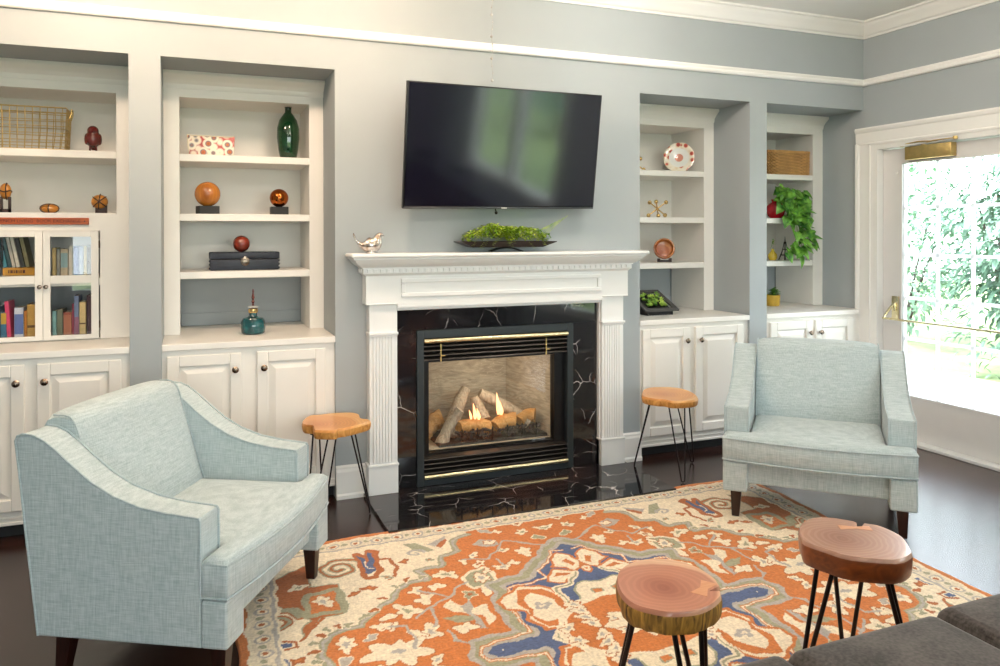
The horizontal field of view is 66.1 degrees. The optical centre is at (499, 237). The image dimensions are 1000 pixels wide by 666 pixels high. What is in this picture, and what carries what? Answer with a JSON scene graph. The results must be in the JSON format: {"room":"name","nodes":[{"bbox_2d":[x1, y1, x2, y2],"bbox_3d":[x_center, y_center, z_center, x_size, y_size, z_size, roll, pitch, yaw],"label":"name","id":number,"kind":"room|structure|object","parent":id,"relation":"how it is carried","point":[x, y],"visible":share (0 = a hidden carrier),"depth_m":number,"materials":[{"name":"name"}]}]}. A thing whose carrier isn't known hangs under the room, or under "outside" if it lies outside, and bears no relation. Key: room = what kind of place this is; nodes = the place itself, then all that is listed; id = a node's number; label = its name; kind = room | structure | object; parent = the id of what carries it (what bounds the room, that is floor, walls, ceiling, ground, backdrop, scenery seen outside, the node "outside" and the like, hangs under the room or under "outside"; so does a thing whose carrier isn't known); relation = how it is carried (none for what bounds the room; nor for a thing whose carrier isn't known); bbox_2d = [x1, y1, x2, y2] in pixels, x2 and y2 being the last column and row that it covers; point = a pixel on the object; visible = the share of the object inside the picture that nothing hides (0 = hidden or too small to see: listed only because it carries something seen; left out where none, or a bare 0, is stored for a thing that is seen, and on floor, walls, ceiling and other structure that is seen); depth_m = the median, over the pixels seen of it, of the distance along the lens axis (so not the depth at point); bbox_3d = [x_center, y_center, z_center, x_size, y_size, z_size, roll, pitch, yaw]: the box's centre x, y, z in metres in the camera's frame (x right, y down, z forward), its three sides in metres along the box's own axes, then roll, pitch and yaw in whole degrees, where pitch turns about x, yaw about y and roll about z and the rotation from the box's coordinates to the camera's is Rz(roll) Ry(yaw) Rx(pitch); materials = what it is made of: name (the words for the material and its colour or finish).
{"room":"living room","nodes":[
{"label":"living room","id":0,"kind":"room"},
{"bbox_2d":[0,0,862,497],"bbox_3d":[-0.708,-0.111,4.919,7.363,3.160,0.940,0,0,-22],"label":"wall","id":1,"kind":"structure","parent":0,"point":[364,95],"depth_m":4.55,"materials":[{"name":"paint"}]},
{"bbox_2d":[336,463,365,499],"bbox_3d":[-0.839,1.381,4.352,0.176,0.185,0.030,0,0,-22],"label":"baseboard","id":2,"kind":"structure","parent":1,"relation":"attached to","point":[349,485],"depth_m":4.34,"materials":[{"name":"white paint"}]},
{"bbox_2d":[0,0,863,86],"bbox_3d":[-0.552,-1.152,4.455,7.113,0.055,0.026,0,0,-22],"label":"trim","id":3,"kind":"structure","parent":1,"relation":"attached to","point":[41,5],"depth_m":4.41,"materials":[{"name":"white paint"}]},
{"bbox_2d":[490,0,493,81],"bbox_3d":[-0.048,-1.264,4.635,0.022,0.647,0.012,0,0,-22],"label":"string","id":4,"kind":"object","parent":1,"relation":"hanging from","point":[491,14],"visible":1,"depth_m":4.63,"materials":[{"name":"white"}]},
{"bbox_2d":[623,431,641,462],"bbox_3d":[0.847,1.374,5.031,0.180,0.185,0.030,0,0,-22],"label":"baseboard","id":5,"kind":"structure","parent":1,"relation":"attached to","point":[632,439],"depth_m":5.03,"materials":[{"name":"white paint"}]},
{"bbox_2d":[544,0,863,39],"bbox_3d":[-0.537,-1.534,4.416,7.113,0.108,0.105,0,0,-22],"label":"trim","id":6,"kind":"structure","parent":1,"relation":"attached to","point":[708,10],"depth_m":5.29,"materials":[{"name":"white paint"}]},
{"bbox_3d":[-0.009,-0.520,4.623,0.400,0.240,0.124,0,0,-22],"label":"wall bracket","id":7,"kind":"object","parent":1,"relation":"attached to","visible":0},
{"bbox_2d":[401,80,601,213],"bbox_3d":[0.034,-0.507,4.515,1.258,0.739,0.158,0,0,-26],"label":"television","id":8,"kind":"object","parent":7,"relation":"attached to","point":[466,146],"visible":1,"depth_m":4.47,"materials":[{"name":"black metal"}]},
{"bbox_2d":[0,445,999,665],"bbox_3d":[0.807,1.532,1.173,7.363,0.080,9.040,0,0,-22],"label":"floor","id":9,"kind":"structure","parent":0,"point":[954,531],"depth_m":3.85,"materials":[{"name":"brown wood"}]},
{"bbox_2d":[0,353,129,536],"bbox_3d":[-2.465,1.035,4.146,0.895,0.881,0.870,0,0,-22],"label":"base cabinet","id":10,"kind":"object","parent":9,"relation":"on","point":[32,391],"visible":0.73,"depth_m":3.79,"materials":[{"name":"white paint"}]},
{"bbox_2d":[0,330,129,360],"bbox_3d":[-2.471,0.576,4.156,0.895,0.035,0.842,0,0,-22],"label":"countertop","id":11,"kind":"structure","parent":10,"relation":"on","point":[102,346],"depth_m":3.91,"materials":[{"name":"white paint"}]},
{"bbox_2d":[1,311,6,337],"bbox_3d":[-2.691,0.479,4.189,0.026,0.155,0.151,0,0,-22],"label":"book","id":12,"kind":"object","parent":11,"relation":"on","point":[3,314],"visible":0.53,"depth_m":4.12,"materials":[{"name":"paper"}]},
{"bbox_2d":[4,299,14,336],"bbox_3d":[-2.672,0.450,4.196,0.034,0.216,0.150,0,0,-22],"label":"book","id":13,"kind":"object","parent":11,"relation":"on","point":[9,305],"visible":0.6,"depth_m":4.14,"materials":[{"name":"paper"}]},
{"bbox_2d":[14,305,26,336],"bbox_3d":[-2.625,0.467,4.215,0.043,0.180,0.151,0,0,-22],"label":"book","id":14,"kind":"object","parent":11,"relation":"on","point":[19,310],"visible":0.58,"depth_m":4.15,"materials":[{"name":"paper"}]},
{"bbox_2d":[24,310,26,336],"bbox_3d":[-2.597,0.476,4.226,0.013,0.160,0.150,0,0,-22],"label":"book","id":15,"kind":"object","parent":11,"relation":"on","point":[25,311],"visible":0.44,"depth_m":4.16,"materials":[{"name":"paper"}]},
{"bbox_2d":[27,302,34,336],"bbox_3d":[-2.571,0.459,4.237,0.041,0.195,0.151,0,0,-22],"label":"book","id":16,"kind":"object","parent":11,"relation":"on","point":[31,306],"visible":0.38,"depth_m":4.17,"materials":[{"name":"paper"}]},
{"bbox_2d":[52,309,57,334],"bbox_3d":[-2.470,0.478,4.278,0.019,0.155,0.150,0,0,-22],"label":"book","id":17,"kind":"object","parent":11,"relation":"on","point":[54,312],"visible":0.53,"depth_m":4.21,"materials":[{"name":"paper"}]},
{"bbox_2d":[57,307,66,334],"bbox_3d":[-2.446,0.476,4.287,0.029,0.160,0.150,0,0,-22],"label":"book","id":18,"kind":"object","parent":11,"relation":"on","point":[61,310],"visible":0.55,"depth_m":4.22,"materials":[{"name":"paper"}]},
{"bbox_2d":[0,57,129,342],"bbox_3d":[-2.535,-0.193,4.308,0.895,1.499,0.503,0,0,-22],"label":"bookcase","id":19,"kind":"object","parent":11,"relation":"on","point":[98,95],"visible":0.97,"depth_m":4.28,"materials":[{"name":"white paint"}]},
{"bbox_2d":[0,183,11,211],"bbox_3d":[-2.678,-0.217,4.158,0.064,0.163,0.062,0,0,-22],"label":"stone sculpture","id":20,"kind":"object","parent":19,"relation":"on","point":[5,189],"visible":0.99,"depth_m":4.14,"materials":[{"name":"stone"}]},
{"bbox_2d":[0,104,73,149],"bbox_3d":[-2.664,-0.600,4.220,0.558,0.239,0.218,0,0,-22],"label":"wire basket","id":21,"kind":"object","parent":19,"relation":"on","point":[69,115],"visible":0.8,"depth_m":4.21,"materials":[{"name":"gold metal"}]},
{"bbox_2d":[0,217,88,224],"bbox_3d":[-2.464,-0.089,4.127,0.452,0.037,0.016,0,0,-22],"label":"sign board","id":22,"kind":"object","parent":19,"relation":"attached to","point":[3,220],"visible":1,"depth_m":4.13,"materials":[{"name":"wood"}]},
{"bbox_2d":[39,203,59,212],"bbox_3d":[-2.485,-0.161,4.236,0.081,0.058,0.083,0,0,26],"label":"stone sculpture","id":23,"kind":"object","parent":19,"relation":"on","point":[45,208],"visible":0.98,"depth_m":4.21,"materials":[{"name":"stone"}]},
{"bbox_2d":[52,247,59,275],"bbox_3d":[-2.471,0.138,4.275,0.019,0.165,0.150,0,0,-22],"label":"book","id":24,"kind":"object","parent":19,"relation":"on","point":[54,250],"visible":0.55,"depth_m":4.21,"materials":[{"name":"paper"}]},
{"bbox_2d":[57,248,61,274],"bbox_3d":[-2.452,0.140,4.283,0.016,0.160,0.150,0,0,-22],"label":"book","id":25,"kind":"object","parent":19,"relation":"on","point":[58,249],"visible":0.52,"depth_m":4.21,"materials":[{"name":"paper"}]},
{"bbox_2d":[60,248,68,274],"bbox_3d":[-2.425,0.140,4.293,0.036,0.160,0.151,0,0,-22],"label":"book","id":26,"kind":"object","parent":19,"relation":"on","point":[64,252],"visible":0.58,"depth_m":4.22,"materials":[{"name":"paper"}]},
{"bbox_2d":[68,245,75,274],"bbox_3d":[-2.397,0.132,4.305,0.019,0.175,0.150,0,0,-22],"label":"book","id":27,"kind":"object","parent":19,"relation":"on","point":[70,248],"visible":0.54,"depth_m":4.24,"materials":[{"name":"paper"}]},
{"bbox_2d":[73,245,81,274],"bbox_3d":[-2.372,0.132,4.315,0.026,0.175,0.150,0,0,-22],"label":"book","id":28,"kind":"object","parent":19,"relation":"on","point":[75,248],"visible":0.55,"depth_m":4.25,"materials":[{"name":"paper"}]},
{"bbox_2d":[79,246,83,274],"bbox_3d":[-2.349,0.134,4.324,0.020,0.172,0.150,0,0,-22],"label":"book","id":29,"kind":"object","parent":19,"relation":"on","point":[81,248],"visible":0.53,"depth_m":4.25,"materials":[{"name":"paper"}]},
{"bbox_2d":[84,246,86,274],"bbox_3d":[-2.331,0.134,4.332,0.014,0.172,0.150,0,0,-22],"label":"book","id":30,"kind":"object","parent":19,"relation":"on","point":[85,247],"visible":0.48,"depth_m":4.26,"materials":[{"name":"paper"}]},
{"bbox_2d":[87,245,90,274],"bbox_3d":[-2.310,0.129,4.340,0.027,0.180,0.150,0,0,-22],"label":"book","id":31,"kind":"object","parent":19,"relation":"on","point":[88,246],"visible":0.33,"depth_m":4.27,"materials":[{"name":"paper"}]},
{"bbox_2d":[84,126,101,150],"bbox_3d":[-2.284,-0.554,4.314,0.085,0.147,0.086,0,0,20],"label":"bird figurine","id":32,"kind":"object","parent":19,"relation":"on","point":[92,138],"visible":0.98,"depth_m":4.29,"materials":[{"name":"ceramic"}]},
{"bbox_2d":[91,194,107,212],"bbox_3d":[-2.251,-0.193,4.317,0.086,0.110,0.077,0,0,-22],"label":"stone sculpture","id":33,"kind":"object","parent":19,"relation":"on","point":[100,202],"visible":0.98,"depth_m":4.30,"materials":[{"name":"stone"}]},
{"bbox_3d":[-2.614,0.213,4.218,0.170,0.016,0.150,0,0,-22],"label":"book","id":34,"kind":"object","parent":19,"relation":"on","visible":0},
{"bbox_2d":[2,266,34,275],"bbox_3d":[-2.614,0.183,4.218,0.175,0.042,0.151,0,0,-22],"label":"book","id":35,"kind":"object","parent":34,"relation":"on","point":[6,271],"visible":0.8,"depth_m":4.14,"materials":[{"name":"paper"}]},
{"bbox_2d":[0,237,5,267],"bbox_3d":[-2.702,0.077,4.182,0.024,0.165,0.150,0,0,-22],"label":"book","id":36,"kind":"object","parent":35,"relation":"on","point":[1,238],"visible":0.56,"depth_m":4.11,"materials":[{"name":"paper"}]},
{"bbox_2d":[0,242,7,267],"bbox_3d":[-2.698,0.079,4.183,0.051,0.166,0.150,0,0,-22],"label":"book","id":37,"kind":"object","parent":35,"relation":"on","point":[4,262],"visible":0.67,"depth_m":4.12,"materials":[{"name":"paper"}]},
{"bbox_2d":[2,238,11,267],"bbox_3d":[-2.676,0.081,4.192,0.044,0.160,0.150,0,0,-22],"label":"book","id":38,"kind":"object","parent":35,"relation":"on","point":[4,239],"visible":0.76,"depth_m":4.12,"materials":[{"name":"paper"}]},
{"bbox_2d":[6,237,15,267],"bbox_3d":[-2.660,0.079,4.199,0.047,0.165,0.150,0,0,-22],"label":"book","id":39,"kind":"object","parent":35,"relation":"on","point":[8,242],"visible":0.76,"depth_m":4.13,"materials":[{"name":"paper"}]},
{"bbox_2d":[10,237,20,267],"bbox_3d":[-2.642,0.076,4.206,0.049,0.170,0.150,0,0,-22],"label":"book","id":40,"kind":"object","parent":35,"relation":"on","point":[12,239],"visible":0.5,"depth_m":4.14,"materials":[{"name":"paper"}]},
{"bbox_2d":[15,238,25,267],"bbox_3d":[-2.621,0.081,4.215,0.048,0.160,0.150,0,0,-22],"label":"book","id":41,"kind":"object","parent":35,"relation":"on","point":[17,241],"visible":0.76,"depth_m":4.15,"materials":[{"name":"paper"}]},
{"bbox_2d":[19,237,34,266],"bbox_3d":[-2.601,0.079,4.223,0.049,0.165,0.150,0,0,-22],"label":"book","id":42,"kind":"object","parent":35,"relation":"on","point":[24,241],"visible":0.97,"depth_m":4.17,"materials":[{"name":"paper"}]},
{"bbox_2d":[63,310,71,334],"bbox_3d":[-2.411,0.483,4.301,0.041,0.145,0.151,0,0,-22],"label":"book","id":43,"kind":"object","parent":11,"relation":"on","point":[67,315],"visible":0.55,"depth_m":4.23,"materials":[{"name":"paper"}]},
{"bbox_2d":[72,303,73,334],"bbox_3d":[-2.387,0.461,4.311,0.007,0.190,0.150,0,0,-22],"label":"book","id":44,"kind":"object","parent":11,"relation":"on","point":[73,303],"visible":0.41,"depth_m":4.24,"materials":[{"name":"paper"}]},
{"bbox_2d":[74,294,81,333],"bbox_3d":[-2.371,0.438,4.317,0.023,0.235,0.151,0,0,-22],"label":"book","id":45,"kind":"object","parent":11,"relation":"on","point":[78,297],"visible":0.57,"depth_m":4.25,"materials":[{"name":"paper"}]},
{"bbox_2d":[79,300,86,333],"bbox_3d":[-2.343,0.456,4.328,0.032,0.200,0.151,0,0,-22],"label":"book","id":46,"kind":"object","parent":11,"relation":"on","point":[82,304],"visible":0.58,"depth_m":4.26,"materials":[{"name":"paper"}]},
{"bbox_2d":[87,293,90,333],"bbox_3d":[-2.311,0.438,4.342,0.029,0.235,0.150,0,0,-22],"label":"book","id":47,"kind":"object","parent":11,"relation":"on","point":[88,295],"visible":0.34,"depth_m":4.27,"materials":[{"name":"paper"}]},
{"bbox_2d":[14,379,328,665],"bbox_3d":[-1.167,1.044,2.970,0.807,0.876,0.914,0,0,8],"label":"armchair","id":48,"kind":"object","parent":9,"relation":"on","point":[150,516],"visible":1,"depth_m":2.57,"materials":[{"name":"teal fabric"}]},
{"bbox_2d":[174,473,327,598],"bbox_3d":[-1.067,1.090,2.956,0.590,0.162,0.905,0,0,8],"label":"seat cushion","id":49,"kind":"object","parent":48,"relation":"on","point":[264,516],"depth_m":2.80,"materials":[{"name":"teal fabric"}]},
{"bbox_2d":[162,343,334,494],"bbox_3d":[-1.494,1.032,4.537,0.895,0.881,0.870,0,0,-22],"label":"base cabinet","id":50,"kind":"object","parent":9,"relation":"on","point":[265,390],"visible":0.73,"depth_m":4.21,"materials":[{"name":"white paint"}]},
{"bbox_2d":[162,321,334,351],"bbox_3d":[-1.499,0.573,4.547,0.895,0.035,0.842,0,0,-22],"label":"countertop","id":51,"kind":"structure","parent":50,"relation":"on","point":[203,337],"depth_m":4.30,"materials":[{"name":"white paint"}]},
{"bbox_2d":[163,69,324,334],"bbox_3d":[-1.563,-0.196,4.699,0.895,1.499,0.503,0,0,-22],"label":"bookcase","id":52,"kind":"object","parent":51,"relation":"on","point":[248,108],"visible":0.99,"depth_m":4.80,"materials":[{"name":"white paint"}]},
{"bbox_2d":[194,182,220,213],"bbox_3d":[-1.736,-0.236,4.558,0.146,0.192,0.146,0,0,-34],"label":"sphere","id":53,"kind":"object","parent":52,"relation":"on","point":[207,194],"visible":0.99,"depth_m":4.51,"materials":[{"name":"orange wood"}]},
{"bbox_2d":[187,134,234,155],"bbox_3d":[-1.710,-0.543,4.543,0.267,0.121,0.065,0,0,-22],"label":"decorative box","id":54,"kind":"object","parent":52,"relation":"on","point":[197,144],"visible":0.83,"depth_m":4.52,"materials":[{"name":"paper"}]},
{"bbox_2d":[209,251,279,270],"bbox_3d":[-1.548,0.138,4.648,0.406,0.110,0.148,0,0,-22],"label":"wooden box","id":55,"kind":"object","parent":52,"relation":"on","point":[251,260],"visible":1,"depth_m":4.58,"materials":[{"name":"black wood"}]},
{"bbox_2d":[233,235,249,251],"bbox_3d":[-1.560,0.036,4.631,0.100,0.100,0.100,0,0,-22],"label":"glass sphere","id":56,"kind":"object","parent":55,"relation":"on","point":[241,243],"visible":0.99,"depth_m":4.60,"materials":[{"name":"red glass"}]},
{"bbox_2d":[270,189,288,213],"bbox_3d":[-1.356,-0.220,4.712,0.112,0.158,0.112,0,0,-22],"label":"sphere","id":57,"kind":"object","parent":52,"relation":"on","point":[278,198],"visible":0.98,"depth_m":4.67,"materials":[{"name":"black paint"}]},
{"bbox_2d":[277,107,299,157],"bbox_3d":[-1.313,-0.646,4.759,0.136,0.322,0.136,0,0,-22],"label":"glass vase","id":58,"kind":"object","parent":52,"relation":"on","point":[288,138],"visible":0.89,"depth_m":4.71,"materials":[{"name":"green glass"}]},
{"bbox_2d":[241,289,265,334],"bbox_3d":[-1.430,0.425,4.448,0.138,0.261,0.138,0,0,-22],"label":"perfume bottle","id":59,"kind":"object","parent":51,"relation":"on","point":[252,324],"visible":1,"depth_m":4.40,"materials":[{"name":"teal glass"}]},
{"bbox_2d":[302,412,370,513],"bbox_3d":[-0.870,1.225,4.085,0.351,0.499,0.391,0,0,-22],"label":"stool","id":60,"kind":"object","parent":9,"relation":"on","point":[330,426],"visible":0.89,"depth_m":4.04,"materials":[{"name":"beige wood"}]},
{"bbox_2d":[364,462,675,532],"bbox_3d":[0.117,1.461,4.414,1.695,0.020,0.626,0,0,-22],"label":"hearth slab","id":61,"kind":"object","parent":9,"relation":"on","point":[411,508],"visible":0.78,"depth_m":4.34,"materials":[{"name":"black stone"}]},
{"bbox_2d":[416,322,572,486],"bbox_3d":[-0.109,0.992,4.895,1.017,0.910,0.564,0,0,-22],"label":"fireplace insert","id":62,"kind":"object","parent":61,"relation":"on","point":[531,365],"visible":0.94,"depth_m":4.77,"materials":[{"name":"metal"}]},
{"bbox_2d":[397,303,596,488],"bbox_3d":[0.005,0.928,4.686,1.310,1.040,0.033,0,0,-22],"label":"marble surround","id":63,"kind":"object","parent":61,"relation":"on","point":[583,316],"visible":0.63,"depth_m":4.67,"materials":[{"name":"black stone"}]},
{"bbox_2d":[345,250,649,495],"bbox_3d":[0.037,0.766,4.606,1.890,1.364,0.203,0,0,-22],"label":"fireplace mantel","id":64,"kind":"object","parent":61,"relation":"on","point":[392,283],"visible":1,"depth_m":4.52,"materials":[{"name":"white paint"}]},
{"bbox_2d":[353,233,383,252],"bbox_3d":[-0.734,0.029,4.295,0.175,0.116,0.080,0,0,-10],"label":"bird figurine","id":65,"kind":"object","parent":64,"relation":"on","point":[370,245],"visible":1,"depth_m":4.27,"materials":[{"name":"silver metal"}]},
{"bbox_2d":[345,250,649,268],"bbox_3d":[0.036,0.128,4.602,1.890,0.086,0.203,0,0,-22],"label":"mantel shelf","id":66,"kind":"object","parent":64,"relation":"attached to","point":[589,259],"depth_m":4.53,"materials":[{"name":"white paint"}]},
{"bbox_2d":[454,216,566,251],"bbox_3d":[0.076,-0.026,4.605,0.689,0.218,0.193,0,0,-22],"label":"planter","id":67,"kind":"object","parent":64,"relation":"on","point":[503,231],"visible":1,"depth_m":4.55,"materials":[{"name":"black metal"}]},
{"bbox_2d":[235,480,992,665],"bbox_3d":[0.538,1.472,2.962,3.119,0.012,2.515,0,0,-22],"label":"area rug","id":68,"kind":"object","parent":9,"relation":"on","point":[535,588],"visible":0.74,"depth_m":3.19,"materials":[{"name":"fabric"}]},
{"bbox_2d":[616,559,721,665],"bbox_3d":[0.489,1.228,2.197,0.364,0.488,0.332,0,0,-22],"label":"stool","id":69,"kind":"object","parent":68,"relation":"on","point":[674,598],"visible":1,"depth_m":2.12,"materials":[{"name":"brown wood"}]},
{"bbox_2d":[798,517,912,648],"bbox_3d":[1.155,1.226,2.518,0.341,0.488,0.369,0,0,-22],"label":"stool","id":70,"kind":"object","parent":68,"relation":"on","point":[843,549],"visible":0.93,"depth_m":2.47,"materials":[{"name":"brown wood"}]},
{"bbox_2d":[634,387,697,482],"bbox_3d":[1.076,1.218,4.773,0.423,0.499,0.428,0,0,-7],"label":"stool","id":71,"kind":"object","parent":9,"relation":"on","point":[670,397],"visible":0.99,"depth_m":4.68,"materials":[{"name":"beige wood"}]},
{"bbox_2d":[640,320,747,454],"bbox_3d":[1.191,1.021,5.618,0.898,0.881,0.870,0,0,-22],"label":"base cabinet","id":72,"kind":"object","parent":9,"relation":"on","point":[697,358],"visible":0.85,"depth_m":5.24,"materials":[{"name":"white paint"}]},
{"bbox_2d":[640,305,749,325],"bbox_3d":[1.186,0.562,5.628,0.898,0.035,0.842,0,0,-22],"label":"countertop","id":73,"kind":"structure","parent":72,"relation":"on","point":[685,315],"depth_m":5.33,"materials":[{"name":"white paint"}]},
{"bbox_2d":[640,290,678,315],"bbox_3d":[1.095,0.466,5.532,0.280,0.158,0.278,0,0,-22],"label":"succulent planter","id":74,"kind":"object","parent":73,"relation":"on","point":[650,303],"visible":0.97,"depth_m":5.47,"materials":[{"name":"black metal"}]},
{"bbox_2d":[640,103,718,309],"bbox_3d":[1.122,-0.207,5.780,0.898,1.499,0.503,0,0,-22],"label":"bookcase","id":75,"kind":"object","parent":73,"relation":"on","point":[688,223],"visible":0.48,"depth_m":5.87,"materials":[{"name":"white paint"}]},
{"bbox_2d":[646,200,667,216],"bbox_3d":[1.181,-0.217,5.766,0.170,0.131,0.164,0,0,-22],"label":"jack","id":76,"kind":"object","parent":75,"relation":"on","point":[649,201],"visible":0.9,"depth_m":5.76,"materials":[{"name":"gold metal"}]},
{"bbox_2d":[653,238,674,261],"bbox_3d":[1.236,0.092,5.785,0.161,0.181,0.099,0,0,10],"label":"wooden bowl","id":77,"kind":"object","parent":75,"relation":"on","point":[663,248],"visible":1,"depth_m":5.79,"materials":[{"name":"brown wood"}]},
{"bbox_2d":[664,143,693,170],"bbox_3d":[1.367,-0.612,5.861,0.230,0.228,0.090,0,0,16],"label":"decorative plate","id":78,"kind":"object","parent":75,"relation":"on","point":[678,156],"visible":0.95,"depth_m":5.86,"materials":[{"name":"ceramic"}]},
{"bbox_2d":[767,314,858,340],"bbox_3d":[2.171,1.017,6.013,0.911,0.881,0.870,0,0,-22],"label":"base cabinet","id":79,"kind":"object","parent":9,"relation":"on","point":[835,327],"visible":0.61,"depth_m":5.65,"materials":[{"name":"white paint"}]},
{"bbox_2d":[767,301,858,318],"bbox_3d":[2.166,0.558,6.023,0.911,0.035,0.842,0,0,-22],"label":"countertop","id":80,"kind":"structure","parent":79,"relation":"on","point":[785,309],"depth_m":5.73,"materials":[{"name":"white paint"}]},
{"bbox_2d":[767,287,779,305],"bbox_3d":[2.168,0.467,6.113,0.138,0.147,0.141,0,0,-22],"label":"potted plant","id":81,"kind":"object","parent":80,"relation":"on","point":[773,299],"visible":0.92,"depth_m":6.07,"materials":[{"name":"green plant"}]},
{"bbox_2d":[767,113,828,304],"bbox_3d":[2.102,-0.211,6.174,0.911,1.499,0.503,0,0,-22],"label":"bookcase","id":82,"kind":"object","parent":80,"relation":"on","point":[792,132],"visible":0.34,"depth_m":6.17,"materials":[{"name":"white paint"}]},
{"bbox_2d":[768,239,776,259],"bbox_3d":[2.169,0.093,6.160,0.072,0.170,0.168,0,0,-1],"label":"ceramic vase","id":83,"kind":"object","parent":82,"relation":"on","point":[772,255],"visible":1,"depth_m":6.09,"materials":[{"name":"yellow ceramic"}]},
{"bbox_2d":[767,199,785,217],"bbox_3d":[2.197,-0.230,6.120,0.150,0.150,0.149,0,0,-22],"label":"glass vase","id":84,"kind":"object","parent":82,"relation":"on","point":[771,207],"visible":0.54,"depth_m":6.08,"materials":[{"name":"red glass"}]},
{"bbox_2d":[778,240,786,259],"bbox_3d":[2.286,0.085,6.158,0.079,0.192,0.079,0,0,-22],"label":"figurine","id":85,"kind":"object","parent":82,"relation":"on","point":[784,243],"visible":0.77,"depth_m":6.16,"materials":[{"name":"brown metal"}]},
{"bbox_2d":[767,150,809,174],"bbox_3d":[2.246,-0.595,6.170,0.484,0.189,0.259,0,0,-22],"label":"wicker basket","id":86,"kind":"object","parent":82,"relation":"on","point":[787,162],"visible":0.62,"depth_m":6.06,"materials":[{"name":"brown wicker"}]},
{"bbox_2d":[773,183,823,268],"bbox_3d":[2.272,-0.091,6.099,0.367,0.672,0.470,0,0,-22],"label":"pothos plant","id":87,"kind":"object","parent":82,"relation":"on","point":[801,212],"visible":0.98,"depth_m":5.98,"materials":[{"name":"green plant"}]},
{"bbox_2d":[722,337,918,538],"bbox_3d":[1.718,1.032,4.171,0.914,0.876,0.807,0,0,22],"label":"armchair","id":88,"kind":"object","parent":9,"relation":"on","point":[822,415],"visible":1,"depth_m":4.07,"materials":[{"name":"teal fabric"}]},
{"bbox_2d":[723,415,918,477],"bbox_3d":[1.679,1.079,4.078,0.905,0.162,0.590,0,0,22],"label":"seat cushion","id":89,"kind":"object","parent":88,"relation":"on","point":[849,445],"depth_m":3.88,"materials":[{"name":"teal fabric"}]},
{"bbox_2d":[737,594,999,665],"bbox_3d":[1.241,1.107,1.655,1.810,0.759,0.995,0,0,-22],"label":"sofa","id":90,"kind":"object","parent":9,"relation":"on","point":[968,633],"visible":1,"depth_m":1.97,"materials":[{"name":"grey fabric"}]},
{"bbox_2d":[737,656,792,665],"bbox_3d":[0.607,1.131,1.524,0.535,0.187,0.745,0,0,-22],"label":"seat cushion","id":91,"kind":"object","parent":90,"relation":"on","point":[774,660],"depth_m":1.89,"materials":[{"name":"grey fabric"}]},
{"bbox_2d":[788,616,999,665],"bbox_3d":[1.110,1.130,1.726,0.540,0.185,0.745,0,0,-22],"label":"seat cushion","id":92,"kind":"object","parent":90,"relation":"on","point":[930,640],"depth_m":1.95,"materials":[{"name":"grey fabric"}]},
{"bbox_2d":[937,594,999,648],"bbox_3d":[1.616,1.125,1.935,0.545,0.190,0.755,0,0,-22],"label":"seat cushion","id":93,"kind":"object","parent":90,"relation":"on","point":[980,618],"depth_m":2.12,"materials":[{"name":"grey fabric"}]},
{"bbox_2d":[454,241,556,251],"bbox_3d":[0.035,0.052,4.599,0.606,0.062,0.162,0,0,-22],"label":"tray","id":94,"kind":"object","parent":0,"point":[502,244],"depth_m":4.54,"materials":[{"name":"black metal"}]},
{"bbox_2d":[717,0,927,19],"bbox_3d":[0.803,-1.629,1.153,7.363,0.120,9.040,0,0,-22],"label":"ceiling","id":95,"kind":"structure","parent":0,"point":[851,9],"depth_m":5.30,"materials":[{"name":"paint"}]},
{"bbox_2d":[822,1,999,307],"bbox_3d":[4.169,-0.101,2.463,0.150,3.160,8.940,0,0,-22],"label":"wall","id":96,"kind":"structure","parent":0,"point":[973,86],"depth_m":5.49,"materials":[{"name":"paint"}]},
{"bbox_2d":[854,107,999,471],"bbox_3d":[3.059,0.321,5.185,0.180,2.284,1.497,0,0,-22],"label":"trim","id":97,"kind":"structure","parent":96,"relation":"attached to","point":[871,142],"depth_m":5.68,"materials":[{"name":"white paint"}]},
{"bbox_2d":[863,49,999,86],"bbox_3d":[4.225,-1.143,2.080,0.026,0.055,8.000,0,0,-22],"label":"trim","id":98,"kind":"structure","parent":96,"relation":"attached to","point":[992,54],"depth_m":5.22,"materials":[{"name":"white paint"}]},
{"bbox_2d":[864,0,999,39],"bbox_3d":[4.187,-1.525,2.063,0.105,0.108,8.000,0,0,-22],"label":"trim","id":99,"kind":"structure","parent":96,"relation":"attached to","point":[929,10],"depth_m":5.30,"materials":[{"name":"white paint"}]},
{"bbox_2d":[882,136,999,463],"bbox_3d":[3.016,0.380,5.168,0.152,2.115,1.099,0,0,-22],"label":"door","id":100,"kind":"structure","parent":96,"relation":"in","point":[970,431],"depth_m":5.30,"materials":[{"name":"white paint"}]},
{"label":"outside","id":101,"kind":"structure","parent":0,"visible":0},
{"bbox_2d":[907,278,999,382],"bbox_3d":[4.880,1.760,1.283,38.000,0.250,50.000,0,0,-22],"label":"lawn","id":102,"kind":"structure","parent":101,"point":[922,355],"depth_m":11.08,"materials":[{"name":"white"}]},
{"bbox_2d":[907,161,998,336],"bbox_3d":[6.234,0.042,11.854,3.503,3.063,3.513,0,0,-22],"label":"shrub","id":103,"kind":"object","parent":102,"relation":"on","point":[923,306],"visible":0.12,"depth_m":11.14,"materials":[{"name":"green plant"}]},
{"bbox_2d":[907,366,999,413],"bbox_3d":[4.290,1.545,6.057,2.727,0.119,5.700,0,0,-22],"label":"patio","id":104,"kind":"structure","parent":102,"relation":"on","point":[955,389],"depth_m":7.47,"materials":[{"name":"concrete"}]},
{"bbox_2d":[907,155,999,378],"bbox_3d":[5.842,0.241,8.357,2.723,3.282,2.507,0,0,-2],"label":"tree","id":105,"kind":"object","parent":102,"relation":"on","point":[990,218],"visible":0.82,"depth_m":8.60,"materials":[{"name":"green plant"}]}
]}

